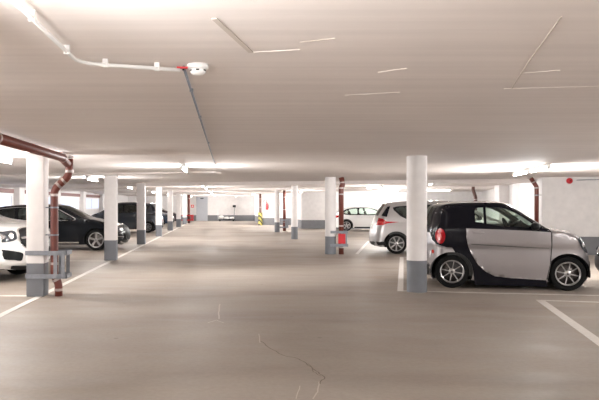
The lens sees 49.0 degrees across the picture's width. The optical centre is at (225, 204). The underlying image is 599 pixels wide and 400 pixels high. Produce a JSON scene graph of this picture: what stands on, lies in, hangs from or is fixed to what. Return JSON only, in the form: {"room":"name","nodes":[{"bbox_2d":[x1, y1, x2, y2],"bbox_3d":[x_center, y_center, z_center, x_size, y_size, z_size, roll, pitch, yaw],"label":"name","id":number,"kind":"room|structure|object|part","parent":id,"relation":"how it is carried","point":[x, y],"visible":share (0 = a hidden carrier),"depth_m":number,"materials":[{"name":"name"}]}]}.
{"room":"parking garage","nodes":[
{"label":"parking garage","id":0,"kind":"room"},
{"bbox_2d":[0,184,127,215],"bbox_3d":[-9.100,0.318,26.750,0.200,2.285,65.500,0,0,0],"label":"wall","id":1,"kind":"structure","parent":0,"point":[121,198],"depth_m":42.55,"materials":[{"name":"paint"}]},
{"bbox_2d":[0,188,13,206],"bbox_3d":[-8.930,-0.185,24.750,0.140,0.970,4.900,0,0,0],"label":"window","id":2,"kind":"structure","parent":1,"relation":"in","point":[6,194],"depth_m":26.44,"materials":[{"name":"white glass"}]},
{"bbox_3d":[-8.982,-0.090,24.750,0.025,0.620,4.760,0,0,0],"label":"pane","id":3,"kind":"part","parent":2,"relation":"part of","materials":[{"name":"white glass"}]},
{"bbox_2d":[14,188,24,204],"bbox_3d":[-8.875,0.318,27.900,0.250,2.285,0.700,0,0,0],"label":"concrete column","id":4,"kind":"structure","parent":1,"relation":"attached to","point":[19,193],"depth_m":27.55,"materials":[{"name":"paint"}]},
{"bbox_2d":[58,189,60,203],"bbox_3d":[-8.875,0.318,34.100,0.250,2.285,0.700,0,0,0],"label":"trim","id":5,"kind":"structure","parent":1,"relation":"attached to","point":[59,193],"depth_m":34.16,"materials":[{"name":"paint"}]},
{"bbox_2d":[61,193,79,209],"bbox_3d":[-8.930,-0.185,37.150,0.140,0.970,4.900,0,0,0],"label":"window","id":6,"kind":"structure","parent":1,"relation":"in","point":[66,199],"depth_m":37.50,"materials":[{"name":"white glass"}]},
{"bbox_3d":[-8.982,-0.090,37.150,0.025,0.620,4.760,0,0,0],"label":"pane","id":7,"kind":"part","parent":6,"relation":"part of","materials":[{"name":"white glass"}]},
{"bbox_2d":[80,192,85,212],"bbox_3d":[-8.875,0.318,40.300,0.250,2.285,0.700,0,0,0],"label":"trim","id":8,"kind":"structure","parent":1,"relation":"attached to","point":[82,194],"depth_m":39.95,"materials":[{"name":"paint"}]},
{"bbox_2d":[86,194,99,209],"bbox_3d":[-8.930,-0.185,43.350,0.140,0.970,4.900,0,0,0],"label":"window","id":9,"kind":"structure","parent":1,"relation":"in","point":[93,202],"depth_m":43.53,"materials":[{"name":"white glass"}]},
{"bbox_3d":[-8.982,-0.090,43.350,0.025,0.620,4.760,0,0,0],"label":"pane","id":10,"kind":"part","parent":9,"relation":"part of","materials":[{"name":"white glass"}]},
{"bbox_2d":[99,194,103,211],"bbox_3d":[-8.875,0.318,46.500,0.250,2.285,0.700,0,0,0],"label":"trim","id":11,"kind":"structure","parent":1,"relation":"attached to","point":[101,199],"depth_m":46.15,"materials":[{"name":"paint"}]},
{"bbox_2d":[0,171,220,176],"bbox_3d":[-4.575,-0.812,17.372,9.135,0.065,0.500,0,0,17],"label":"trim","id":12,"kind":"structure","parent":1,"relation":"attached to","point":[190,172],"depth_m":16.62,"materials":[{"name":"concrete"}]},
{"bbox_2d":[128,196,253,220],"bbox_3d":[-3.300,0.318,59.600,11.800,2.285,0.200,0,0,0],"label":"wall","id":13,"kind":"structure","parent":0,"point":[244,209],"depth_m":59.49,"materials":[{"name":"paint"}]},
{"bbox_2d":[196,197,207,220],"bbox_3d":[-2.200,0.350,59.440,1.040,2.220,0.120,0,0,0],"label":"door","id":14,"kind":"structure","parent":13,"relation":"in","point":[201,202],"depth_m":59.45,"materials":[{"name":"grey metal"}]},
{"bbox_2d":[254,192,300,227],"bbox_3d":[3.725,0.318,49.900,2.250,2.285,19.600,0,0,0],"label":"wall","id":15,"kind":"structure","parent":0,"point":[268,216],"depth_m":47.00,"materials":[{"name":"paint"}]},
{"bbox_2d":[94,192,299,194],"bbox_3d":[-2.175,-0.785,42.653,14.147,0.120,0.450,0,0,17],"label":"trim","id":16,"kind":"structure","parent":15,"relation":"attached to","point":[173,192],"depth_m":41.92,"materials":[{"name":"concrete"}]},
{"bbox_2d":[0,0,598,195],"bbox_3d":[4.100,-0.973,26.750,26.800,0.304,66.100,0,0,0],"label":"ceiling","id":17,"kind":"structure","parent":0,"point":[289,90],"depth_m":4.68,"materials":[{"name":"concrete"}]},
{"bbox_2d":[0,155,12,163],"bbox_3d":[-3.750,-0.767,10.600,0.070,0.114,1.500,0,0,0],"label":"ceiling lamp","id":18,"kind":"object","parent":17,"relation":"attached to","point":[6,158],"visible":1,"depth_m":11.01,"materials":[{"name":"white plastic"}]},
{"bbox_2d":[86,176,97,181],"bbox_3d":[-3.950,-0.767,19.200,0.070,0.114,1.500,0,0,0],"label":"ceiling lamp","id":19,"kind":"object","parent":17,"relation":"attached to","point":[87,177],"visible":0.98,"depth_m":19.06,"materials":[{"name":"white plastic"}]},
{"bbox_2d":[10,0,179,71],"bbox_3d":[-0.772,-0.800,2.707,0.485,0.048,2.377,0,0,13],"label":"cable conduit","id":20,"kind":"object","parent":17,"relation":"attached to","point":[31,14],"visible":1,"depth_m":3.48,"materials":[{"name":"white plastic"}]},
{"bbox_2d":[180,163,187,172],"bbox_3d":[-0.870,-0.767,13.600,0.070,0.114,1.500,0,0,0],"label":"ceiling lamp","id":21,"kind":"object","parent":17,"relation":"attached to","point":[184,167],"visible":1,"depth_m":13.26,"materials":[{"name":"white plastic"}]},
{"bbox_2d":[177,62,207,75],"bbox_3d":[-0.196,-0.793,3.820,0.186,0.063,0.124,0,0,0],"label":"smoke detector","id":22,"kind":"object","parent":17,"relation":"attached to","point":[196,68],"visible":1,"depth_m":3.78,"materials":[{"name":"white plastic"}]},
{"bbox_2d":[182,66,214,163],"bbox_3d":[-0.231,-0.812,8.515,0.028,0.023,9.370,0,0,0],"label":"cable conduit","id":23,"kind":"object","parent":17,"relation":"attached to","point":[185,72],"visible":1,"depth_m":5.16,"materials":[{"name":"metal"}]},
{"bbox_2d":[366,185,382,188],"bbox_3d":[6.400,-0.767,28.000,0.070,0.114,1.500,0,0,-12],"label":"ceiling lamp","id":24,"kind":"object","parent":17,"relation":"attached to","point":[380,186],"visible":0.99,"depth_m":28.02,"materials":[{"name":"white plastic"}]},
{"bbox_2d":[427,189,450,190],"bbox_3d":[10.500,-0.767,32.500,1.500,0.114,0.070,0,0,0],"label":"ceiling lamp","id":25,"kind":"object","parent":17,"relation":"attached to","point":[427,189],"visible":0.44,"depth_m":32.47,"materials":[{"name":"white plastic"}]},
{"bbox_2d":[512,168,528,175],"bbox_3d":[6.960,-0.767,15.350,0.070,0.114,1.500,0,0,12],"label":"ceiling lamp","id":26,"kind":"object","parent":17,"relation":"attached to","point":[526,170],"visible":0.9,"depth_m":15.22,"materials":[{"name":"white plastic"}]},
{"bbox_2d":[529,164,550,172],"bbox_3d":[6.600,-0.767,13.700,0.070,0.114,1.500,0,0,12],"label":"ceiling lamp","id":27,"kind":"object","parent":17,"relation":"attached to","point":[548,166],"visible":1,"depth_m":13.54,"materials":[{"name":"white plastic"}]},
{"bbox_2d":[0,221,598,399],"bbox_3d":[4.100,1.584,26.750,26.800,0.252,66.100,0,0,0],"label":"floor","id":28,"kind":"structure","parent":0,"point":[202,310],"depth_m":7.81,"materials":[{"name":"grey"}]},
{"bbox_2d":[0,215,49,274],"bbox_3d":[-5.916,0.604,13.449,4.880,1.712,2.247,0,0,23],"label":"car","id":29,"kind":"object","parent":28,"relation":"on","point":[12,231],"visible":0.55,"depth_m":12.23,"materials":[{"name":"white paint"}]},
{"bbox_2d":[2,250,22,260],"bbox_3d":[-4.064,0.935,12.080,0.620,0.239,0.103,0,0,-32],"label":"vent","id":30,"kind":"object","parent":29,"relation":"attached to","point":[7,255],"depth_m":12.10,"materials":[{"name":"black plastic"}]},
{"bbox_2d":[17,227,25,247],"bbox_3d":[-3.727,0.624,12.681,0.234,0.412,0.946,0,0,18],"label":"grille","id":31,"kind":"object","parent":29,"relation":"attached to","point":[21,231],"depth_m":12.30,"materials":[{"name":"black metal"}]},
{"bbox_2d":[26,153,48,296],"bbox_3d":[-3.040,0.318,10.490,0.280,2.285,0.280,0,0,0],"label":"concrete column","id":32,"kind":"structure","parent":28,"relation":"on","point":[37,167],"depth_m":10.35,"materials":[{"name":"paint"}]},
{"bbox_2d":[0,133,73,295],"bbox_3d":[-2.490,0.333,7.566,0.448,2.255,5.930,0,0,-4],"label":"drain pipe","id":33,"kind":"object","parent":32,"relation":"attached to","point":[5,140],"visible":0.9,"depth_m":10.39,"materials":[{"name":"red metal"}]},
{"bbox_2d":[25,250,71,278],"bbox_3d":[-2.860,0.950,10.490,0.660,0.440,0.352,0,0,0],"label":"guard","id":34,"kind":"object","parent":32,"relation":"attached to","point":[62,274],"visible":0.99,"depth_m":10.32,"materials":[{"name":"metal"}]},
{"bbox_3d":[-2.860,0.765,10.490,0.660,0.070,0.340,0,0,0],"label":"rail","id":35,"kind":"part","parent":34,"relation":"part of","materials":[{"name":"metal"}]},
{"bbox_3d":[-2.860,1.135,10.490,0.660,0.070,0.340,0,0,0],"label":"rail","id":36,"kind":"part","parent":34,"relation":"part of","materials":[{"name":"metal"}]},
{"bbox_2d":[0,204,129,249],"bbox_3d":[-5.694,0.713,21.807,4.976,1.495,2.241,0,0,5],"label":"estate car","id":37,"kind":"object","parent":28,"relation":"on","point":[75,227],"visible":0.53,"depth_m":20.88,"materials":[{"name":"black paint"}]},
{"bbox_3d":[-6.190,0.280,20.909,2.750,0.447,0.164,0,0,0],"label":"window trim","id":38,"kind":"part","parent":37,"relation":"part of","materials":[{"name":"silver metal"}]},
{"bbox_3d":[-5.360,0.845,20.836,1.080,0.650,0.023,0,0,0],"label":"door","id":39,"kind":"part","parent":37,"relation":"part of","materials":[{"name":"black paint"}]},
{"bbox_2d":[121,224,129,239],"bbox_3d":[-3.347,0.900,21.750,0.283,0.524,0.810,0,0,0],"label":"grille","id":40,"kind":"object","parent":37,"relation":"attached to","point":[126,232],"depth_m":21.45,"materials":[{"name":"grey metal"}]},
{"bbox_2d":[0,224,184,316],"bbox_3d":[-3.035,1.458,30.250,0.100,0.002,51.501,0,0,0],"label":"parking line","id":41,"kind":"object","parent":28,"relation":"on","point":[99,266],"visible":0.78,"depth_m":12.89,"materials":[{"name":"paint"}]},
{"bbox_2d":[104,175,117,259],"bbox_3d":[-3.050,0.318,17.250,0.310,2.285,0.310,0,0,0],"label":"concrete column","id":42,"kind":"structure","parent":28,"relation":"on","point":[110,181],"depth_m":17.10,"materials":[{"name":"paint"}]},
{"bbox_2d":[91,202,163,232],"bbox_3d":[-5.381,0.643,34.830,4.050,1.634,2.228,0,0,5],"label":"parked car","id":43,"kind":"object","parent":28,"relation":"on","point":[127,211],"visible":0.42,"depth_m":34.02,"materials":[{"name":"grey paint"}]},
{"bbox_3d":[-5.795,0.805,33.987,0.839,0.760,0.026,0,0,0],"label":"door","id":44,"kind":"part","parent":43,"relation":"part of","materials":[{"name":"grey paint"}]},
{"bbox_3d":[-4.959,0.812,33.987,0.777,0.745,0.025,0,0,0],"label":"door","id":45,"kind":"part","parent":43,"relation":"part of","materials":[{"name":"grey paint"}]},
{"bbox_3d":[-5.168,0.191,34.049,2.331,0.478,0.146,0,0,0],"label":"window trim","id":46,"kind":"part","parent":43,"relation":"part of","materials":[{"name":"black plastic"}]},
{"bbox_2d":[137,183,145,243],"bbox_3d":[-3.160,0.318,24.250,0.300,2.285,0.300,0,0,0],"label":"concrete column","id":47,"kind":"structure","parent":28,"relation":"on","point":[141,188],"depth_m":24.10,"materials":[{"name":"paint"}]},
{"bbox_2d":[156,187,161,235],"bbox_3d":[-3.130,0.318,30.300,0.270,2.285,0.270,0,0,0],"label":"concrete column","id":48,"kind":"structure","parent":28,"relation":"on","point":[158,189],"depth_m":30.16,"materials":[{"name":"paint"}]},
{"bbox_2d":[162,212,174,223],"bbox_3d":[-5.861,0.740,45.844,4.469,1.440,2.154,0,0,-5],"label":"parked car","id":49,"kind":"object","parent":28,"relation":"on","point":[164,215],"visible":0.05,"depth_m":45.08,"materials":[{"name":"blue paint"}]},
{"bbox_2d":[162,208,175,220],"bbox_3d":[-5.911,0.726,52.344,4.470,1.468,2.154,0,0,-5],"label":"parked car","id":50,"kind":"object","parent":28,"relation":"on","point":[163,210],"visible":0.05,"depth_m":51.60,"materials":[{"name":"grey paint"}]},
{"bbox_2d":[167,191,172,230],"bbox_3d":[-3.200,0.318,37.300,0.290,2.285,0.290,0,0,0],"label":"concrete column","id":51,"kind":"structure","parent":28,"relation":"on","point":[169,193],"depth_m":37.16,"materials":[{"name":"paint"}]},
{"bbox_2d":[176,194,180,226],"bbox_3d":[-3.150,0.318,43.200,0.290,2.285,0.290,0,0,0],"label":"concrete column","id":52,"kind":"structure","parent":28,"relation":"on","point":[178,196],"depth_m":43.05,"materials":[{"name":"paint"}]},
{"bbox_2d":[183,194,186,223],"bbox_3d":[-3.120,0.318,49.000,0.290,2.285,0.290,0,0,0],"label":"concrete column","id":53,"kind":"structure","parent":28,"relation":"on","point":[184,195],"depth_m":48.86,"materials":[{"name":"paint"}]},
{"bbox_2d":[187,195,189,222],"bbox_3d":[-3.000,0.320,52.500,0.220,2.280,0.220,0,0,0],"label":"drain pipe","id":54,"kind":"object","parent":28,"relation":"on","point":[188,198],"visible":0.76,"depth_m":52.40,"materials":[{"name":"red metal"}]},
{"bbox_2d":[182,215,193,220],"bbox_3d":[-3.095,1.025,52.500,0.950,0.461,0.512,0,0,0],"label":"guard","id":55,"kind":"object","parent":54,"relation":"attached to","point":[191,219],"visible":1,"depth_m":52.25,"materials":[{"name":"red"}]},
{"bbox_2d":[258,212,261,224],"bbox_3d":[2.460,0.995,46.600,0.310,0.930,0.310,0,0,0],"label":"guard","id":56,"kind":"object","parent":28,"relation":"on","point":[259,213],"visible":1,"depth_m":46.47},
{"bbox_2d":[259,194,261,211],"bbox_3d":[2.460,0.320,46.600,0.187,2.280,0.187,0,0,0],"label":"drain pipe","id":57,"kind":"object","parent":28,"relation":"on","point":[260,207],"visible":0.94,"depth_m":46.53,"materials":[{"name":"red metal"}]},
{"bbox_2d":[275,190,279,231],"bbox_3d":[2.760,0.318,35.100,0.280,2.285,0.280,0,0,0],"label":"round column","id":58,"kind":"structure","parent":28,"relation":"on","point":[277,192],"depth_m":34.98,"materials":[{"name":"paint"}]},
{"bbox_2d":[283,190,285,230],"bbox_3d":[3.280,0.320,36.500,0.187,2.280,0.187,0,0,0],"label":"drain pipe","id":59,"kind":"object","parent":28,"relation":"on","point":[284,191],"visible":0.96,"depth_m":36.44,"materials":[{"name":"red metal"}]},
{"bbox_2d":[280,219,288,227],"bbox_3d":[3.170,1.040,36.500,0.660,0.484,0.412,0,0,0],"label":"guard","id":60,"kind":"object","parent":59,"relation":"attached to","point":[285,220],"visible":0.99,"depth_m":36.30,"materials":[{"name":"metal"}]},
{"bbox_2d":[291,186,297,238],"bbox_3d":[2.930,0.318,27.800,0.280,2.285,0.280,0,0,0],"label":"round column","id":61,"kind":"structure","parent":28,"relation":"on","point":[294,189],"depth_m":27.68,"materials":[{"name":"paint"}]},
{"bbox_2d":[325,177,335,253],"bbox_3d":[3.110,0.318,19.350,0.320,2.285,0.320,0,0,0],"label":"round column","id":62,"kind":"structure","parent":28,"relation":"on","point":[330,182],"depth_m":19.21,"materials":[{"name":"paint"}]},
{"bbox_2d":[330,230,347,246],"bbox_3d":[3.340,0.995,19.348,0.520,0.467,0.396,0,0,0],"label":"guard","id":63,"kind":"object","parent":62,"relation":"attached to","point":[342,238],"visible":0.89,"depth_m":19.16,"materials":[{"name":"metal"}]},
{"bbox_3d":[3.340,0.800,19.350,0.520,0.077,0.380,0,0,0],"label":"rail","id":64,"kind":"part","parent":63,"relation":"part of","materials":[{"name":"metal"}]},
{"bbox_3d":[3.340,1.190,19.350,0.520,0.077,0.380,0,0,0],"label":"rail","id":65,"kind":"part","parent":63,"relation":"part of","materials":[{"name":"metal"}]},
{"bbox_3d":[3.415,0.995,19.156,0.210,0.290,0.012,0,0,0],"label":"warning plate","id":66,"kind":"part","parent":63,"relation":"part of","materials":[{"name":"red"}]},
{"bbox_2d":[338,177,344,253],"bbox_3d":[3.437,0.311,19.300,0.198,2.298,0.165,0,0,0],"label":"drain pipe","id":67,"kind":"object","parent":28,"relation":"on","point":[342,181],"visible":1,"depth_m":19.23,"materials":[{"name":"red metal"}]},
{"bbox_2d":[336,206,378,230],"bbox_3d":[8.210,0.761,36.978,4.469,1.398,2.154,0,0,7],"label":"hatchback car","id":68,"kind":"object","parent":28,"relation":"on","point":[358,220],"visible":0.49,"depth_m":36.39,"materials":[{"name":"white paint"}]},
{"bbox_3d":[7.502,0.893,36.295,0.736,0.631,0.024,0,0,12],"label":"door","id":69,"kind":"part","parent":68,"relation":"part of","materials":[{"name":"white paint"}]},
{"bbox_3d":[7.625,0.350,36.343,2.445,0.416,0.167,0,0,12],"label":"window trim","id":70,"kind":"part","parent":68,"relation":"part of","materials":[{"name":"black plastic"}]},
{"bbox_3d":[8.350,0.889,36.110,0.940,0.638,0.024,0,0,12],"label":"door","id":71,"kind":"part","parent":68,"relation":"part of","materials":[{"name":"white paint"}]},
{"bbox_2d":[356,241,368,253],"bbox_3d":[4.815,1.458,22.750,0.090,0.002,7.149,0,0,15],"label":"parking line","id":72,"kind":"object","parent":28,"relation":"on","point":[367,242],"visible":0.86,"depth_m":22.29,"materials":[{"name":"paint"}]},
{"bbox_2d":[397,257,403,290],"bbox_3d":[3.935,1.458,14.600,0.100,0.002,7.465,0,0,15],"label":"parking line","id":73,"kind":"object","parent":28,"relation":"on","point":[401,263],"visible":1,"depth_m":13.44,"materials":[{"name":"paint"}]},
{"bbox_2d":[407,155,426,292],"bbox_3d":[3.220,0.318,10.970,0.330,2.285,0.330,0,0,0],"label":"round column","id":74,"kind":"structure","parent":28,"relation":"on","point":[416,164],"depth_m":10.83,"materials":[{"name":"paint"}]},
{"bbox_2d":[369,200,502,253],"bbox_3d":[6.613,0.659,19.943,4.333,1.602,2.130,0,0,17],"label":"hatchback car","id":75,"kind":"object","parent":28,"relation":"on","point":[388,229],"visible":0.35,"depth_m":19.41,"materials":[{"name":"silver metal"}]},
{"bbox_2d":[376,218,394,224],"bbox_3d":[4.801,0.499,19.452,0.741,0.231,0.156,0,0,36],"label":"tail lamp","id":76,"kind":"object","parent":75,"relation":"attached to","point":[380,221],"depth_m":19.41,"materials":[{"name":"red plastic"}]},
{"bbox_3d":[4.793,0.198,19.522,0.165,0.320,0.210,0,0,-39],"label":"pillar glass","id":77,"kind":"part","parent":75,"relation":"part of","materials":[{"name":"black glass"}]},
{"bbox_3d":[6.205,0.216,19.142,2.506,0.469,0.146,0,0,12],"label":"window trim","id":78,"kind":"part","parent":75,"relation":"part of","materials":[{"name":"black plastic"}]},
{"bbox_2d":[472,187,476,209],"bbox_3d":[10.704,0.335,28.000,0.246,2.250,0.154,0,0,0],"label":"drain pipe","id":79,"kind":"object","parent":28,"relation":"on","point":[473,188],"visible":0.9,"depth_m":27.93,"materials":[{"name":"red metal"}]},
{"bbox_2d":[402,290,598,295],"bbox_3d":[6.140,1.458,10.450,6.433,0.002,0.080,0,0,11],"label":"parking line","id":80,"kind":"object","parent":28,"relation":"on","point":[402,290],"visible":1,"depth_m":10.70,"materials":[{"name":"paint"}]},
{"bbox_2d":[427,201,590,290],"bbox_3d":[5.066,0.693,11.935,2.915,1.534,2.044,0,0,4],"label":"car","id":81,"kind":"object","parent":28,"relation":"on","point":[519,251],"visible":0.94,"depth_m":11.26,"materials":[{"name":"silver metal"}]},
{"bbox_2d":[435,228,444,243],"bbox_3d":[3.783,0.548,11.494,0.022,0.271,0.188,0,0,-43],"label":"tail lamp","id":82,"kind":"object","parent":81,"relation":"attached to","point":[439,232],"depth_m":11.49,"materials":[{"name":"red plastic"}]},
{"bbox_3d":[4.858,0.855,11.192,1.370,0.857,0.031,0,0,12],"label":"door","id":83,"kind":"part","parent":81,"relation":"part of","materials":[{"name":"silver metal"}]},
{"bbox_2d":[531,222,539,230],"bbox_3d":[5.242,0.365,11.010,0.136,0.141,0.226,0,0,12],"label":"mirror","id":84,"kind":"object","parent":81,"relation":"attached to","point":[534,226],"depth_m":10.94,"materials":[{"name":"black plastic"}]},
{"bbox_2d":[536,300,598,345],"bbox_3d":[4.060,1.458,7.240,0.120,0.002,5.687,0,0,16],"label":"parking line","id":85,"kind":"object","parent":28,"relation":"on","point":[578,327],"visible":1,"depth_m":8.06,"materials":[{"name":"paint"}]},
{"bbox_2d":[541,300,598,302],"bbox_3d":[7.050,1.458,9.400,4.633,0.002,0.080,0,0,14],"label":"parking line","id":86,"kind":"object","parent":28,"relation":"on","point":[541,300],"visible":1,"depth_m":9.82,"materials":[{"name":"paint"}]},
{"bbox_2d":[594,246,598,270],"bbox_3d":[9.005,0.740,11.505,4.469,1.440,2.154,0,0,7],"label":"parked car","id":87,"kind":"object","parent":28,"relation":"on","point":[596,259],"visible":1,"depth_m":12.00,"materials":[{"name":"black paint"}]},
{"bbox_2d":[594,255,598,270],"bbox_3d":[6.878,1.088,11.911,0.140,0.307,1.087,0,0,12],"label":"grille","id":88,"kind":"object","parent":87,"relation":"attached to","point":[596,259],"depth_m":11.97,"materials":[{"name":"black plastic"}]},
{"bbox_2d":[301,192,481,228],"bbox_3d":[10.425,0.318,40.100,11.550,2.285,0.200,0,0,0],"label":"wall","id":89,"kind":"structure","parent":0,"point":[312,203],"depth_m":40.00,"materials":[{"name":"paint"}]},
{"bbox_2d":[482,178,539,223],"bbox_3d":[12.705,0.318,29.750,0.200,2.285,21.855,0,0,17],"label":"wall","id":90,"kind":"structure","parent":0,"point":[521,195],"depth_m":23.79,"materials":[{"name":"paint"}]},
{"bbox_2d":[2,179,535,187],"bbox_3d":[0.825,-0.775,23.352,20.411,0.140,0.450,0,0,17],"label":"ceiling beam","id":91,"kind":"structure","parent":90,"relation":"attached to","point":[468,181],"depth_m":22.71,"materials":[{"name":"concrete"}]},
{"bbox_2d":[61,186,493,190],"bbox_3d":[1.675,-0.785,31.497,22.186,0.120,0.450,0,0,17],"label":"ceiling beam","id":92,"kind":"structure","parent":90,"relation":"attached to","point":[434,187],"depth_m":30.97,"materials":[{"name":"concrete"}]},
{"bbox_2d":[494,185,508,221],"bbox_3d":[11.700,0.318,27.250,0.700,2.285,0.500,0,0,0],"label":"column","id":93,"kind":"structure","parent":90,"relation":"attached to","point":[501,192],"depth_m":27.00,"materials":[{"name":"paint"}]},
{"bbox_2d":[529,177,538,222],"bbox_3d":[9.229,0.313,19.400,0.361,2.293,0.139,0,0,0],"label":"drain pipe","id":94,"kind":"object","parent":90,"relation":"attached to","point":[533,182],"visible":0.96,"depth_m":19.35,"materials":[{"name":"red metal"}]},
{"bbox_2d":[540,177,598,254],"bbox_3d":[11.920,0.318,6.699,5.061,2.285,25.598,0,0,0],"label":"wall","id":95,"kind":"structure","parent":0,"point":[573,207],"depth_m":19.12,"materials":[{"name":"paint"}]},
{"bbox_2d":[566,178,572,183],"bbox_3d":[10.104,-0.710,19.102,0.170,0.170,0.092,0,0,12],"label":"fire alarm","id":96,"kind":"object","parent":95,"relation":"attached to","point":[569,180],"visible":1,"depth_m":19.09,"materials":[{"name":"red plastic"}]}
]}

